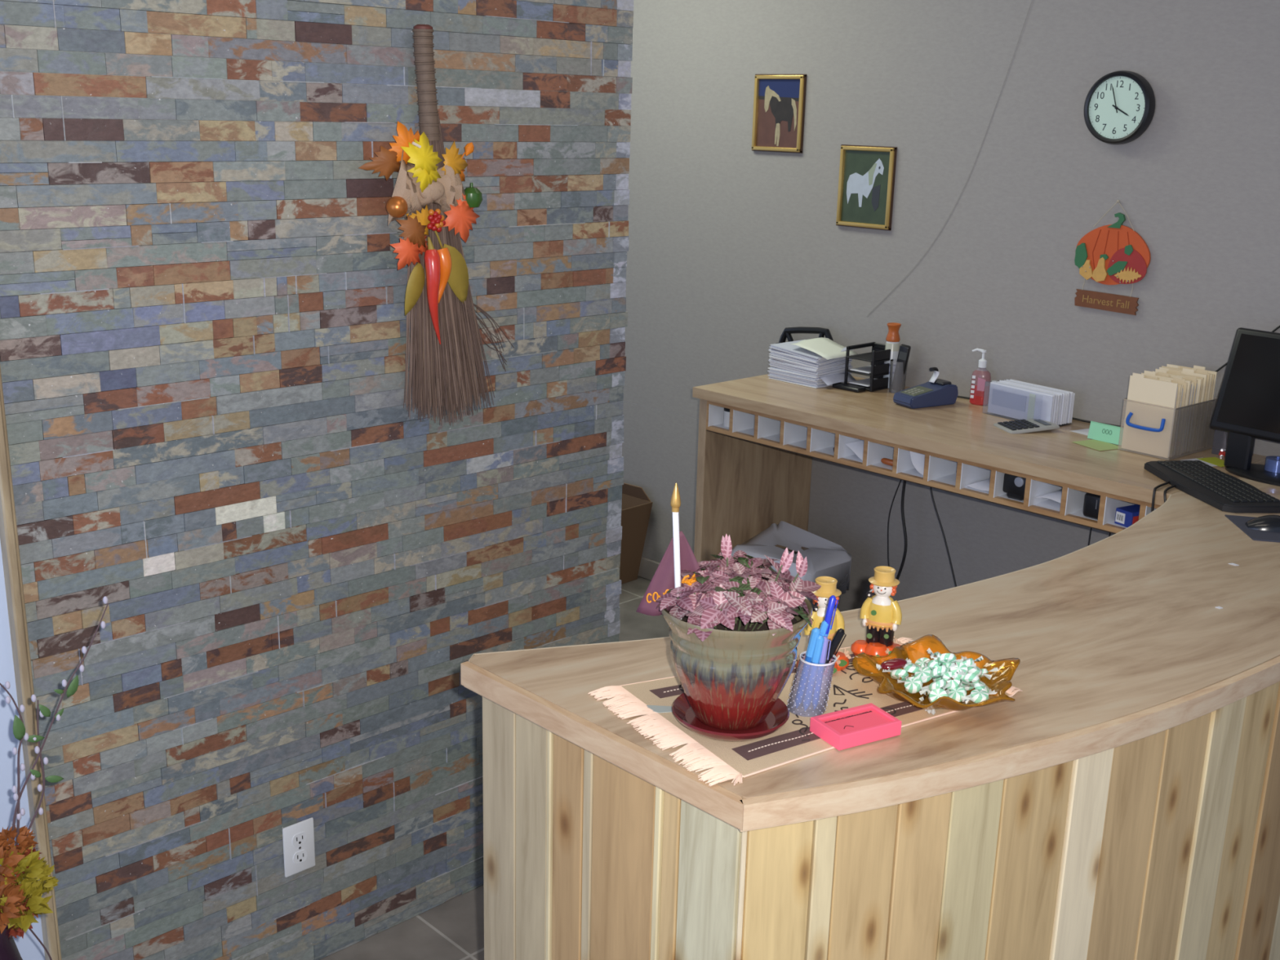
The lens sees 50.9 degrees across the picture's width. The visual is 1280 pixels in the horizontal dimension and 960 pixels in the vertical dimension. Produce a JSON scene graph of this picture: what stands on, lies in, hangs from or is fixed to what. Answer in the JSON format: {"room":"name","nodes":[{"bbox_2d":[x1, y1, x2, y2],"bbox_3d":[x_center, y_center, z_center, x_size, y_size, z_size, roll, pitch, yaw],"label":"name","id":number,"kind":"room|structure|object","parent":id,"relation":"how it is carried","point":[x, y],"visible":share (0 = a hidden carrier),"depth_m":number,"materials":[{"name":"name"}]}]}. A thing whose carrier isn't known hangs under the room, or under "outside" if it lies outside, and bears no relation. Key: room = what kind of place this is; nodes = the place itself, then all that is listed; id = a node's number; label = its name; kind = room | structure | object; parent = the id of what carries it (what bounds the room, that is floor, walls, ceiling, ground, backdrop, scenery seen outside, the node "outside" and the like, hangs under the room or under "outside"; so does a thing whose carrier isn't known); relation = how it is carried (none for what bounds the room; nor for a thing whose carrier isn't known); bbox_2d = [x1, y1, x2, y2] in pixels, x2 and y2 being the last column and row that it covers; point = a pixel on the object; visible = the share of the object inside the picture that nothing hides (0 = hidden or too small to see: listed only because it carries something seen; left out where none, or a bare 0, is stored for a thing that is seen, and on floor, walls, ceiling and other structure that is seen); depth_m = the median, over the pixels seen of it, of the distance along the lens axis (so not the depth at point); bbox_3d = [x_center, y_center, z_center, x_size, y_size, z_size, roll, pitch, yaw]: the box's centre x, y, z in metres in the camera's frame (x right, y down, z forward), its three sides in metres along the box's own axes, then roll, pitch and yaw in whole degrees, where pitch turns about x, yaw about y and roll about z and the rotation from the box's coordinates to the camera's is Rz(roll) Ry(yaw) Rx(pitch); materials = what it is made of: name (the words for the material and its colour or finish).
{"room":"lobby","nodes":[
{"label":"lobby","id":0,"kind":"room"},
{"bbox_2d":[0,0,633,959],"bbox_3d":[-2.020,0.029,1.421,5.378,2.720,0.142,-13,21,-42],"label":"wall","id":1,"kind":"structure","parent":0,"point":[211,437],"depth_m":2.63,"materials":[{"name":"stone"}]},
{"bbox_2d":[0,366,62,959],"bbox_3d":[-1.063,-0.164,2.208,0.022,2.720,0.036,-13,21,-42],"label":"trim","id":2,"kind":"structure","parent":1,"relation":"attached to","point":[9,540],"depth_m":2.33,"materials":[{"name":"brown wood"}]},
{"bbox_2d":[282,817,315,877],"bbox_3d":[-0.718,0.775,2.835,0.072,0.115,0.008,-13,21,-42],"label":"wall outlet","id":3,"kind":"object","parent":1,"relation":"attached to","point":[299,853],"visible":1,"depth_m":2.83,"materials":[{"name":"white plastic"}]},
{"bbox_2d":[292,831,306,846],"bbox_3d":[-0.716,0.755,2.828,0.033,0.027,0.002,-13,21,-42],"label":"socket","id":4,"kind":"object","parent":3,"relation":"attached to","point":[299,838],"depth_m":2.83,"materials":[{"name":"white plastic"}]},
{"bbox_2d":[293,849,307,864],"bbox_3d":[-0.717,0.796,2.839,0.033,0.027,0.002,-13,21,-42],"label":"socket","id":5,"kind":"object","parent":3,"relation":"attached to","point":[300,856],"depth_m":2.84,"materials":[{"name":"white plastic"}]},
{"bbox_2d":[358,24,514,426],"bbox_3d":[-0.395,-0.496,2.712,0.090,0.800,0.379,14,20,39],"label":"broom","id":6,"kind":"object","parent":1,"relation":"hanging from","point":[434,204],"visible":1,"depth_m":2.69,"materials":[{"name":"wicker"}]},
{"bbox_2d":[320,575,669,959],"bbox_3d":[-1.371,1.282,2.204,6.950,0.080,8.200,-13,21,-42],"label":"floor","id":7,"kind":"structure","parent":0,"point":[453,929],"depth_m":3.07,"materials":[{"name":"tile"}]},
{"bbox_2d":[0,924,22,959],"bbox_3d":[-1.016,0.960,2.100,0.240,0.614,0.240,-13,21,-42],"label":"floor vase","id":8,"kind":"object","parent":7,"relation":"on","point":[9,950],"visible":0.46,"depth_m":2.02,"materials":[{"name":"ceramic"}]},
{"bbox_2d":[0,595,108,959],"bbox_3d":[-0.921,0.509,2.045,0.120,0.636,0.263,6,16,18],"label":"floral arrangement","id":9,"kind":"object","parent":8,"relation":"in","point":[21,899],"visible":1,"depth_m":2.02,"materials":[{"name":"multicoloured plant"}]},
{"bbox_2d":[619,482,653,584],"bbox_3d":[-0.214,0.203,5.345,0.432,0.384,0.318,16,21,42],"label":"box","id":10,"kind":"object","parent":7,"relation":"on","point":[636,508],"visible":0.23,"depth_m":5.29,"materials":[{"name":"brown"}]},
{"bbox_2d":[731,520,851,608],"bbox_3d":[0.486,0.419,4.425,0.333,0.491,0.261,15,20,40],"label":"printer","id":11,"kind":"object","parent":7,"relation":"on","point":[825,557],"visible":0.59,"depth_m":4.35,"materials":[{"name":"grey plastic"}]},
{"bbox_2d":[460,458,1279,959],"bbox_3d":[0.916,0.661,2.682,2.488,0.975,0.750,-10,19,-36],"label":"reception desk","id":12,"kind":"object","parent":7,"relation":"on","point":[1125,803],"depth_m":2.02,"materials":[{"name":"laminate"}]},
{"bbox_2d":[587,637,1022,786],"bbox_3d":[0.260,0.321,2.006,0.591,0.007,0.337,-8,18,-30],"label":"table runner","id":13,"kind":"object","parent":12,"relation":"on","point":[849,688],"visible":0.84,"depth_m":1.92,"materials":[{"name":"fabric"}]},
{"bbox_2d":[646,705,672,712],"bbox_3d":[0.030,0.332,1.948,0.060,0.001,0.024,3,16,6],"label":"paper tag","id":14,"kind":"object","parent":13,"relation":"on","point":[658,708],"visible":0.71,"depth_m":1.95,"materials":[{"name":"grey paper"}]},
{"bbox_2d":[671,692,789,742],"bbox_3d":[0.129,0.334,1.912,0.167,0.022,0.167,-13,21,-42],"label":"saucer","id":15,"kind":"object","parent":13,"relation":"on","point":[682,709],"visible":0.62,"depth_m":1.88,"materials":[{"name":"red ceramic"}]},
{"bbox_2d":[658,596,812,730],"bbox_3d":[0.131,0.253,1.890,0.213,0.171,0.213,-13,21,-42],"label":"flower pot","id":16,"kind":"object","parent":15,"relation":"on","point":[731,679],"visible":0.73,"depth_m":1.82,"materials":[{"name":"ceramic"}]},
{"bbox_2d":[636,483,702,619],"bbox_3d":[0.044,0.108,1.855,0.096,0.218,0.023,1,15,-1],"label":"flag","id":17,"kind":"object","parent":16,"relation":"in","point":[678,556],"visible":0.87,"depth_m":1.86,"materials":[{"name":"purple fabric"}]},
{"bbox_2d":[655,533,821,641],"bbox_3d":[0.130,0.137,1.858,0.239,0.122,0.238,-13,21,-42],"label":"plant","id":18,"kind":"object","parent":16,"relation":"on","point":[730,587],"visible":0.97,"depth_m":1.82,"materials":[{"name":"pink plant"}]},
{"bbox_2d":[786,650,836,716],"bbox_3d":[0.248,0.295,1.953,0.065,0.082,0.065,-13,21,-42],"label":"pen cup","id":19,"kind":"object","parent":13,"relation":"on","point":[802,656],"visible":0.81,"depth_m":1.96,"materials":[{"name":"blue"}]},
{"bbox_2d":[794,627,822,708],"bbox_3d":[0.244,0.273,1.946,0.036,0.125,0.013,-1,16,-8],"label":"pen","id":20,"kind":"object","parent":19,"relation":"in","point":[815,632],"visible":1,"depth_m":1.94,"materials":[{"name":"blue plastic"}]},
{"bbox_2d":[802,635,824,711],"bbox_3d":[0.252,0.279,1.942,0.031,0.115,0.013,-6,17,-26],"label":"pen","id":21,"kind":"object","parent":19,"relation":"in","point":[815,659],"visible":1,"depth_m":1.94,"materials":[{"name":"blue plastic"}]},
{"bbox_2d":[812,635,831,709],"bbox_3d":[0.261,0.279,1.946,0.023,0.112,0.012,-9,19,-35],"label":"pen","id":22,"kind":"object","parent":19,"relation":"in","point":[819,682],"visible":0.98,"depth_m":1.94,"materials":[{"name":"blue plastic"}]},
{"bbox_2d":[800,628,846,707],"bbox_3d":[0.266,0.273,1.951,0.062,0.122,0.011,-1,16,-10],"label":"marker pen","id":23,"kind":"object","parent":19,"relation":"in","point":[840,633],"visible":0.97,"depth_m":1.94,"materials":[{"name":"black plastic"}]},
{"bbox_2d":[811,595,838,700],"bbox_3d":[0.265,0.248,1.951,0.036,0.170,0.010,0,15,-4],"label":"pen","id":24,"kind":"object","parent":19,"relation":"in","point":[832,601],"visible":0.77,"depth_m":1.93,"materials":[{"name":"blue plastic"}]},
{"bbox_2d":[819,620,831,637],"bbox_3d":[0.254,0.266,1.956,0.042,0.133,0.011,1,15,-1],"label":"pen","id":25,"kind":"object","parent":19,"relation":"in","point":[824,626],"visible":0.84,"depth_m":1.94,"materials":[{"name":"blue plastic"}]},
{"bbox_2d":[795,576,850,675],"bbox_3d":[0.291,0.227,2.091,0.072,0.152,0.089,9,17,26],"label":"figurine","id":26,"kind":"object","parent":13,"relation":"on","point":[828,588],"visible":0.53,"depth_m":2.07,"materials":[{"name":"yellow ceramic"}]},
{"bbox_2d":[809,702,902,750],"bbox_3d":[0.302,0.345,1.887,0.108,0.022,0.067,-7,18,-28],"label":"tray","id":27,"kind":"object","parent":13,"relation":"on","point":[839,741],"visible":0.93,"depth_m":1.87,"materials":[{"name":"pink plastic"}]},
{"bbox_2d":[822,708,892,733],"bbox_3d":[0.303,0.345,1.885,0.092,0.015,0.050,-7,18,-28],"label":"card stack","id":28,"kind":"object","parent":27,"relation":"in","point":[846,723],"visible":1,"depth_m":1.89,"materials":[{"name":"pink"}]},
{"bbox_2d":[825,711,871,728],"bbox_3d":[0.301,0.338,1.886,0.082,0.001,0.031,-7,18,-28],"label":"print","id":29,"kind":"object","parent":28,"relation":"on","point":[861,719],"depth_m":1.88},
{"bbox_2d":[850,565,910,662],"bbox_3d":[0.390,0.214,2.143,0.089,0.149,0.073,-6,17,-25],"label":"figurine","id":30,"kind":"object","parent":13,"relation":"on","point":[879,612],"visible":0.89,"depth_m":2.13,"materials":[{"name":"yellow ceramic"}]},
{"bbox_2d":[852,634,1020,711],"bbox_3d":[0.447,0.301,2.006,0.247,0.046,0.254,-13,21,-42],"label":"dish","id":31,"kind":"object","parent":13,"relation":"on","point":[999,682],"visible":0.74,"depth_m":2.01,"materials":[{"name":"orange glass"}]},
{"bbox_2d":[875,657,911,670],"bbox_3d":[0.383,0.278,2.029,0.056,0.015,0.023,-1,16,-10],"label":"candy","id":32,"kind":"object","parent":31,"relation":"in","point":[895,664],"visible":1,"depth_m":2.02,"materials":[{"name":"red food"}]},
{"bbox_2d":[882,667,911,679],"bbox_3d":[0.392,0.294,2.033,0.055,0.034,0.025,-1,16,-8],"label":"peppermint","id":33,"kind":"object","parent":31,"relation":"in","point":[895,674],"visible":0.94,"depth_m":2.02,"materials":[{"name":"white"}]},
{"bbox_2d":[902,662,921,673],"bbox_3d":[0.411,0.283,2.030,0.028,0.014,0.057,-10,19,-35],"label":"peppermint","id":34,"kind":"object","parent":31,"relation":"in","point":[911,668],"visible":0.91,"depth_m":2.02,"materials":[{"name":"white"}]},
{"bbox_2d":[896,675,928,694],"bbox_3d":[0.407,0.305,2.001,0.026,0.021,0.057,-7,17,-27],"label":"peppermint","id":35,"kind":"object","parent":31,"relation":"in","point":[913,684],"visible":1,"depth_m":1.99,"materials":[{"name":"white"}]},
{"bbox_2d":[906,666,932,683],"bbox_3d":[0.423,0.291,2.006,0.053,0.033,0.028,3,16,6],"label":"peppermint","id":36,"kind":"object","parent":31,"relation":"in","point":[924,671],"visible":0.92,"depth_m":2.00,"materials":[{"name":"white"}]},
{"bbox_2d":[924,660,948,670],"bbox_3d":[0.442,0.279,2.008,0.027,0.035,0.053,1,15,-2],"label":"peppermint","id":37,"kind":"object","parent":31,"relation":"in","point":[931,664],"visible":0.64,"depth_m":2.00,"materials":[{"name":"white"}]},
{"bbox_2d":[919,675,955,694],"bbox_3d":[0.437,0.301,1.974,0.051,0.038,0.027,2,15,2],"label":"peppermint","id":38,"kind":"object","parent":31,"relation":"in","point":[940,683],"visible":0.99,"depth_m":1.96,"materials":[{"name":"white"}]},
{"bbox_2d":[924,680,951,715],"bbox_3d":[0.435,0.317,1.959,0.050,0.040,0.027,-9,19,-34],"label":"peppermint","id":39,"kind":"object","parent":31,"relation":"in","point":[935,694],"visible":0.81,"depth_m":1.96,"materials":[{"name":"white"}]},
{"bbox_2d":[920,662,958,680],"bbox_3d":[0.442,0.283,1.987,0.053,0.039,0.025,1,15,-2],"label":"peppermint","id":40,"kind":"object","parent":31,"relation":"in","point":[938,672],"visible":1,"depth_m":1.98,"materials":[{"name":"white"}]},
{"bbox_2d":[941,663,960,695],"bbox_3d":[0.460,0.297,1.988,0.026,0.041,0.050,13,19,36],"label":"peppermint","id":41,"kind":"object","parent":31,"relation":"in","point":[955,683],"visible":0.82,"depth_m":1.98,"materials":[{"name":"white"}]},
{"bbox_2d":[945,686,972,702],"bbox_3d":[0.466,0.315,1.973,0.026,0.021,0.057,-4,16,-19],"label":"peppermint","id":42,"kind":"object","parent":31,"relation":"in","point":[955,694],"visible":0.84,"depth_m":1.97,"materials":[{"name":"white"}]},
{"bbox_2d":[948,657,977,679],"bbox_3d":[0.473,0.283,1.997,0.055,0.029,0.027,-8,18,-31],"label":"peppermint","id":43,"kind":"object","parent":31,"relation":"in","point":[962,666],"visible":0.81,"depth_m":1.99,"materials":[{"name":"white"}]},
{"bbox_2d":[956,670,980,686],"bbox_3d":[0.490,0.296,1.992,0.048,0.044,0.027,-12,21,-41],"label":"peppermint","id":44,"kind":"object","parent":31,"relation":"in","point":[975,678],"visible":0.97,"depth_m":1.98,"materials":[{"name":"white"}]},
{"bbox_2d":[960,655,983,667],"bbox_3d":[0.487,0.275,2.015,0.052,0.035,0.028,7,16,19],"label":"peppermint","id":45,"kind":"object","parent":31,"relation":"in","point":[966,661],"visible":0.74,"depth_m":2.00,"materials":[{"name":"white"}]},
{"bbox_2d":[955,659,991,679],"bbox_3d":[0.502,0.286,2.027,0.055,0.026,0.028,7,16,20],"label":"peppermint","id":46,"kind":"object","parent":31,"relation":"in","point":[975,670],"visible":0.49,"depth_m":2.02,"materials":[{"name":"white"}]},
{"bbox_2d":[967,680,990,695],"bbox_3d":[0.507,0.309,1.992,0.051,0.037,0.028,-2,16,-12],"label":"peppermint","id":47,"kind":"object","parent":31,"relation":"in","point":[981,686],"visible":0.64,"depth_m":1.98,"materials":[{"name":"white food"}]},
{"bbox_2d":[960,688,998,703],"bbox_3d":[0.494,0.315,1.956,0.057,0.013,0.028,-2,16,-11],"label":"peppermint","id":48,"kind":"object","parent":31,"relation":"in","point":[978,695],"visible":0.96,"depth_m":1.95,"materials":[{"name":"white"}]},
{"bbox_2d":[978,666,998,678],"bbox_3d":[0.515,0.294,2.043,0.056,0.030,0.026,1,15,0],"label":"peppermint","id":49,"kind":"object","parent":31,"relation":"in","point":[994,669],"visible":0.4,"depth_m":2.03,"materials":[{"name":"white"}]},
{"bbox_2d":[468,458,1279,799],"bbox_3d":[0.927,0.203,2.565,2.467,0.030,0.733,-10,19,-36],"label":"countertop","id":50,"kind":"structure","parent":12,"relation":"on","point":[1128,622],"depth_m":2.23,"materials":[{"name":"laminate"}]},
{"bbox_2d":[1143,460,1279,512],"bbox_3d":[1.326,0.061,3.217,0.236,0.127,0.410,0,16,-7],"label":"keyboard","id":51,"kind":"object","parent":12,"relation":"on","point":[1225,492],"visible":0.98,"depth_m":3.17,"materials":[{"name":"black plastic"}]},
{"bbox_2d":[1209,327,1279,486],"bbox_3d":[1.605,-0.164,3.246,0.156,0.348,0.430,-11,20,-37],"label":"computer monitor","id":52,"kind":"object","parent":12,"relation":"on","point":[1247,406],"visible":0.97,"depth_m":3.34,"materials":[{"name":"black plastic"}]},
{"bbox_2d":[1224,515,1279,542],"bbox_3d":[1.367,0.108,2.890,0.166,0.003,0.184,4,16,9],"label":"mat","id":53,"kind":"object","parent":12,"relation":"on","point":[1239,521],"visible":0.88,"depth_m":2.87,"materials":[{"name":"grey rubber"}]},
{"bbox_2d":[1244,515,1279,532],"bbox_3d":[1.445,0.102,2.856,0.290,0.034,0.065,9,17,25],"label":"computer mouse","id":54,"kind":"object","parent":53,"relation":"on","point":[1267,522],"visible":1,"depth_m":2.88,"materials":[{"name":"black plastic"}]},
{"bbox_2d":[1263,455,1279,473],"bbox_3d":[1.587,-0.042,3.348,0.056,0.036,0.056,-13,21,-42],"label":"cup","id":55,"kind":"object","parent":12,"relation":"on","point":[1272,464],"visible":1,"depth_m":3.33,"materials":[{"name":"blue"}]},
{"bbox_2d":[692,373,1266,568],"bbox_3d":[0.898,0.293,4.014,0.566,0.975,1.560,-13,21,-42],"label":"desk","id":56,"kind":"object","parent":7,"relation":"on","point":[754,473],"visible":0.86,"depth_m":3.89,"materials":[{"name":"laminate"}]},
{"bbox_2d":[723,407,729,427],"bbox_3d":[0.290,-0.199,4.243,0.054,0.058,0.054,-13,21,-42],"label":"lidded jar","id":57,"kind":"object","parent":56,"relation":"on","point":[726,411],"visible":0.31,"depth_m":4.23,"materials":[{"name":"white plastic"}]},
{"bbox_2d":[775,326,833,343],"bbox_3d":[0.555,-0.449,4.556,0.065,0.148,0.258,-13,21,-42],"label":"rack","id":58,"kind":"object","parent":56,"relation":"on","point":[787,332],"visible":0.32,"depth_m":4.55,"materials":[{"name":"black plastic"}]},
{"bbox_2d":[767,337,857,388],"bbox_3d":[0.564,-0.387,4.362,0.184,0.131,0.240,-13,21,-42],"label":"pile","id":59,"kind":"object","parent":56,"relation":"on","point":[816,362],"visible":0.95,"depth_m":4.31,"materials":[{"name":"white paper"}]},
{"bbox_2d":[844,440,864,460],"bbox_3d":[0.684,-0.101,3.921,0.176,0.059,0.084,-13,21,-42],"label":"paper","id":60,"kind":"object","parent":56,"relation":"on","point":[857,446],"visible":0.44,"depth_m":3.89,"materials":[{"name":"white paper"}]},
{"bbox_2d":[831,342,890,392],"bbox_3d":[0.722,-0.360,4.283,0.190,0.130,0.122,-13,21,-42],"label":"desk tray","id":61,"kind":"object","parent":56,"relation":"on","point":[878,355],"visible":0.7,"depth_m":4.25,"materials":[{"name":"black plastic"}]},
{"bbox_2d":[848,364,876,386],"bbox_3d":[0.736,-0.333,4.296,0.120,0.045,0.075,-13,21,-42],"label":"folded papers","id":62,"kind":"object","parent":61,"relation":"in","point":[865,382],"visible":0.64,"depth_m":4.28,"materials":[{"name":"white paper"}]},
{"bbox_2d":[883,322,901,388],"bbox_3d":[0.801,-0.396,4.279,0.045,0.205,0.045,-13,21,-42],"label":"aerosol can","id":63,"kind":"object","parent":56,"relation":"on","point":[892,343],"visible":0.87,"depth_m":4.25,"materials":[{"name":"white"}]},
{"bbox_2d":[887,480,901,566],"bbox_3d":[0.836,0.256,4.350,0.025,0.826,0.093,-13,21,-42],"label":"hanging cable","id":64,"kind":"object","parent":56,"relation":"hanging from","point":[900,480],"visible":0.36,"depth_m":4.35,"materials":[{"name":"black plastic"}]},
{"bbox_2d":[888,359,907,393],"bbox_3d":[0.810,-0.326,4.226,0.054,0.100,0.054,-13,21,-42],"label":"clear cup","id":65,"kind":"object","parent":56,"relation":"on","point":[891,360],"visible":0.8,"depth_m":4.24,"materials":[{"name":"plastic"}]},
{"bbox_2d":[891,343,911,391],"bbox_3d":[0.816,-0.351,4.207,0.031,0.152,0.059,-7,18,-29],"label":"cordless phone","id":66,"kind":"object","parent":65,"relation":"in","point":[904,350],"visible":0.98,"depth_m":4.20,"materials":[{"name":"black plastic"}]},
{"bbox_2d":[889,480,907,596],"bbox_3d":[0.802,0.254,4.354,0.044,0.827,0.147,-5,17,-22],"label":"hanging cable","id":67,"kind":"object","parent":56,"relation":"hanging from","point":[904,482],"visible":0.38,"depth_m":4.27,"materials":[{"name":"black plastic"}]},
{"bbox_2d":[909,450,924,475],"bbox_3d":[0.833,-0.059,3.771,0.176,0.061,0.066,-13,21,-42],"label":"paper","id":68,"kind":"object","parent":56,"relation":"on","point":[917,460],"visible":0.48,"depth_m":3.74,"materials":[{"name":"white paper"}]},
{"bbox_2d":[893,367,958,408],"bbox_3d":[0.864,-0.281,4.056,0.188,0.106,0.084,-7,18,-29],"label":"payment terminal","id":69,"kind":"object","parent":56,"relation":"on","point":[935,392],"visible":1,"depth_m":4.04,"materials":[{"name":"blue plastic"}]},
{"bbox_2d":[929,487,956,586],"bbox_3d":[0.966,0.307,4.178,0.005,0.826,0.234,-13,21,-42],"label":"cable","id":70,"kind":"object","parent":56,"relation":"hanging from","point":[930,487],"visible":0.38,"depth_m":4.17,"materials":[{"name":"black plastic"}]},
{"bbox_2d":[966,478,990,491],"bbox_3d":[0.969,-0.011,3.636,0.176,0.048,0.083,-13,21,-42],"label":"paper","id":71,"kind":"object","parent":56,"relation":"on","point":[984,485],"visible":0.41,"depth_m":3.62,"materials":[{"name":"white paper"}]},
{"bbox_2d":[969,348,991,405],"bbox_3d":[1.029,-0.313,4.066,0.064,0.170,0.036,9,17,25],"label":"sanitizer bottle","id":72,"kind":"object","parent":56,"relation":"on","point":[981,376],"visible":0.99,"depth_m":4.06,"materials":[{"name":"red plastic"}]},
{"bbox_2d":[1002,473,1026,500],"bbox_3d":[1.024,0.008,3.547,0.142,0.066,0.078,-13,21,-42],"label":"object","id":73,"kind":"object","parent":56,"relation":"on","point":[1014,486],"visible":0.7,"depth_m":3.50,"materials":[{"name":"black plastic"}]},
{"bbox_2d":[993,418,1059,434],"bbox_3d":[1.085,-0.151,3.779,0.150,0.023,0.104,-2,16,-14],"label":"calculator","id":74,"kind":"object","parent":56,"relation":"on","point":[1021,426],"visible":1,"depth_m":3.75,"materials":[{"name":"grey plastic"}]},
{"bbox_2d":[987,378,1075,425],"bbox_3d":[1.128,-0.225,3.898,0.114,0.095,0.237,-10,19,-36],"label":"envelopes","id":75,"kind":"object","parent":56,"relation":"on","point":[1016,399],"visible":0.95,"depth_m":3.85,"materials":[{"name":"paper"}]},
{"bbox_2d":[957,395,1124,427],"bbox_3d":[1.178,-0.204,3.990,0.019,0.008,0.571,-13,21,-42],"label":"power cable","id":76,"kind":"object","parent":56,"relation":"on","point":[961,397],"visible":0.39,"depth_m":3.89,"materials":[{"name":"black plastic"}]},
{"bbox_2d":[1035,488,1062,502],"bbox_3d":[1.111,0.044,3.497,0.176,0.022,0.083,-13,21,-42],"label":"paper","id":77,"kind":"object","parent":56,"relation":"on","point":[1055,495],"visible":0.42,"depth_m":3.46,"materials":[{"name":"white paper"}]},
{"bbox_2d":[1083,492,1100,519],"bbox_3d":[1.169,0.056,3.389,0.121,0.064,0.053,-13,21,-42],"label":"case","id":78,"kind":"object","parent":56,"relation":"on","point":[1091,501],"visible":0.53,"depth_m":3.35,"materials":[{"name":"black plastic"}]},
{"bbox_2d":[1071,439,1121,450],"bbox_3d":[1.230,-0.094,3.610,0.089,0.001,0.105,-6,17,-25],"label":"paper","id":79,"kind":"object","parent":56,"relation":"on","point":[1097,445],"visible":1,"depth_m":3.61,"materials":[{"name":"green paper"}]},
{"bbox_2d":[1087,421,1124,445],"bbox_3d":[1.272,-0.125,3.636,0.017,0.047,0.124,-11,20,-38],"label":"folded card","id":80,"kind":"object","parent":56,"relation":"on","point":[1098,431],"visible":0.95,"depth_m":3.64,"materials":[{"name":"green paper"}]},
{"bbox_2d":[1114,504,1140,527],"bbox_3d":[1.229,0.088,3.324,0.101,0.040,0.051,-7,18,-29],"label":"carton","id":81,"kind":"object","parent":56,"relation":"on","point":[1126,516],"visible":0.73,"depth_m":3.30,"materials":[{"name":"blue cardboard"}]},
{"bbox_2d":[1121,364,1217,457],"bbox_3d":[1.399,-0.187,3.555,0.248,0.216,0.148,-12,20,-39],"label":"file box","id":82,"kind":"object","parent":56,"relation":"on","point":[1169,408],"visible":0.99,"depth_m":3.50,"materials":[{"name":"beige"}]},
{"bbox_2d":[1196,457,1224,466],"bbox_3d":[1.488,-0.047,3.462,0.060,0.001,0.087,-4,16,-20],"label":"paper","id":83,"kind":"object","parent":56,"relation":"on","point":[1214,460],"visible":0.79,"depth_m":3.47,"materials":[{"name":"yellow paper"}]},
{"bbox_2d":[1211,429,1226,455],"bbox_3d":[1.563,-0.108,3.536,0.070,0.085,0.080,-13,21,-42],"label":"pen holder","id":84,"kind":"object","parent":56,"relation":"on","point":[1219,436],"visible":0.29,"depth_m":3.56,"materials":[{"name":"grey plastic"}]},
{"bbox_2d":[622,0,1279,611],"bbox_3d":[1.104,-0.630,4.098,0.150,2.720,8.200,-13,21,-42],"label":"wall","id":85,"kind":"structure","parent":0,"point":[732,246],"depth_m":4.16,"materials":[{"name":"paint"}]},
{"bbox_2d":[637,556,659,580],"bbox_3d":[-0.631,0.156,6.041,0.012,0.085,3.440,-13,21,-42],"label":"baseboard","id":86,"kind":"structure","parent":85,"relation":"attached to","point":[648,567],"depth_m":5.37,"materials":[{"name":"beige"}]},
{"bbox_2d":[751,74,806,153],"bbox_3d":[0.463,-1.231,4.515,0.016,0.252,0.218,-13,21,-42],"label":"picture frame","id":87,"kind":"object","parent":85,"relation":"attached to","point":[779,100],"visible":1,"depth_m":4.51,"materials":[{"name":"gold metal"}]},
{"bbox_2d":[755,79,799,147],"bbox_3d":[0.466,-1.231,4.517,0.005,0.224,0.190,-13,21,-42],"label":"print","id":88,"kind":"object","parent":87,"relation":"attached to","point":[777,100],"depth_m":4.52,"materials":[{"name":"multicoloured"}]},
{"bbox_2d":[835,144,897,231],"bbox_3d":[0.722,-0.938,4.309,0.016,0.258,0.214,-13,21,-42],"label":"picture frame","id":89,"kind":"object","parent":85,"relation":"attached to","point":[867,174],"visible":1,"depth_m":4.31,"materials":[{"name":"gold metal"}]},
{"bbox_2d":[840,150,889,225],"bbox_3d":[0.724,-0.939,4.311,0.005,0.230,0.186,-13,21,-42],"label":"print","id":90,"kind":"object","parent":89,"relation":"attached to","point":[864,174],"depth_m":4.31,"materials":[{"name":"green paper"}]},
{"bbox_2d":[866,0,1032,315],"bbox_3d":[0.927,-0.955,4.092,0.002,0.981,0.504,-13,21,-42],"label":"thread","id":91,"kind":"object","parent":85,"relation":"attached to","point":[1032,0],"visible":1,"depth_m":4.03,"materials":[{"name":"grey"}]},
{"bbox_2d":[1074,200,1151,315],"bbox_3d":[1.314,-0.623,3.745,0.221,0.308,0.020,16,21,42],"label":"sign","id":92,"kind":"object","parent":85,"relation":"attached to","point":[1114,254],"visible":1,"depth_m":3.75,"materials":[{"name":"orange paint"}]},
{"bbox_2d":[1084,70,1155,144],"bbox_3d":[1.299,-1.010,3.650,0.040,0.194,0.194,-13,21,-42],"label":"wall clock","id":93,"kind":"object","parent":85,"relation":"attached to","point":[1119,107],"visible":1,"depth_m":3.64,"materials":[{"name":"black plastic"}]},
{"label":"peppermint","id":94,"kind":"object","parent":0,"visible":0},
{"label":"peppermint","id":95,"kind":"object","parent":94,"relation":"on","visible":0},
{"bbox_2d":[929,653,963,663],"bbox_3d":[0.458,0.267,2.007,0.056,0.032,0.025,-4,16,-18],"label":"peppermint","id":96,"kind":"object","parent":95,"relation":"on","point":[946,658],"visible":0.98,"depth_m":2.00,"materials":[{"name":"white food"}]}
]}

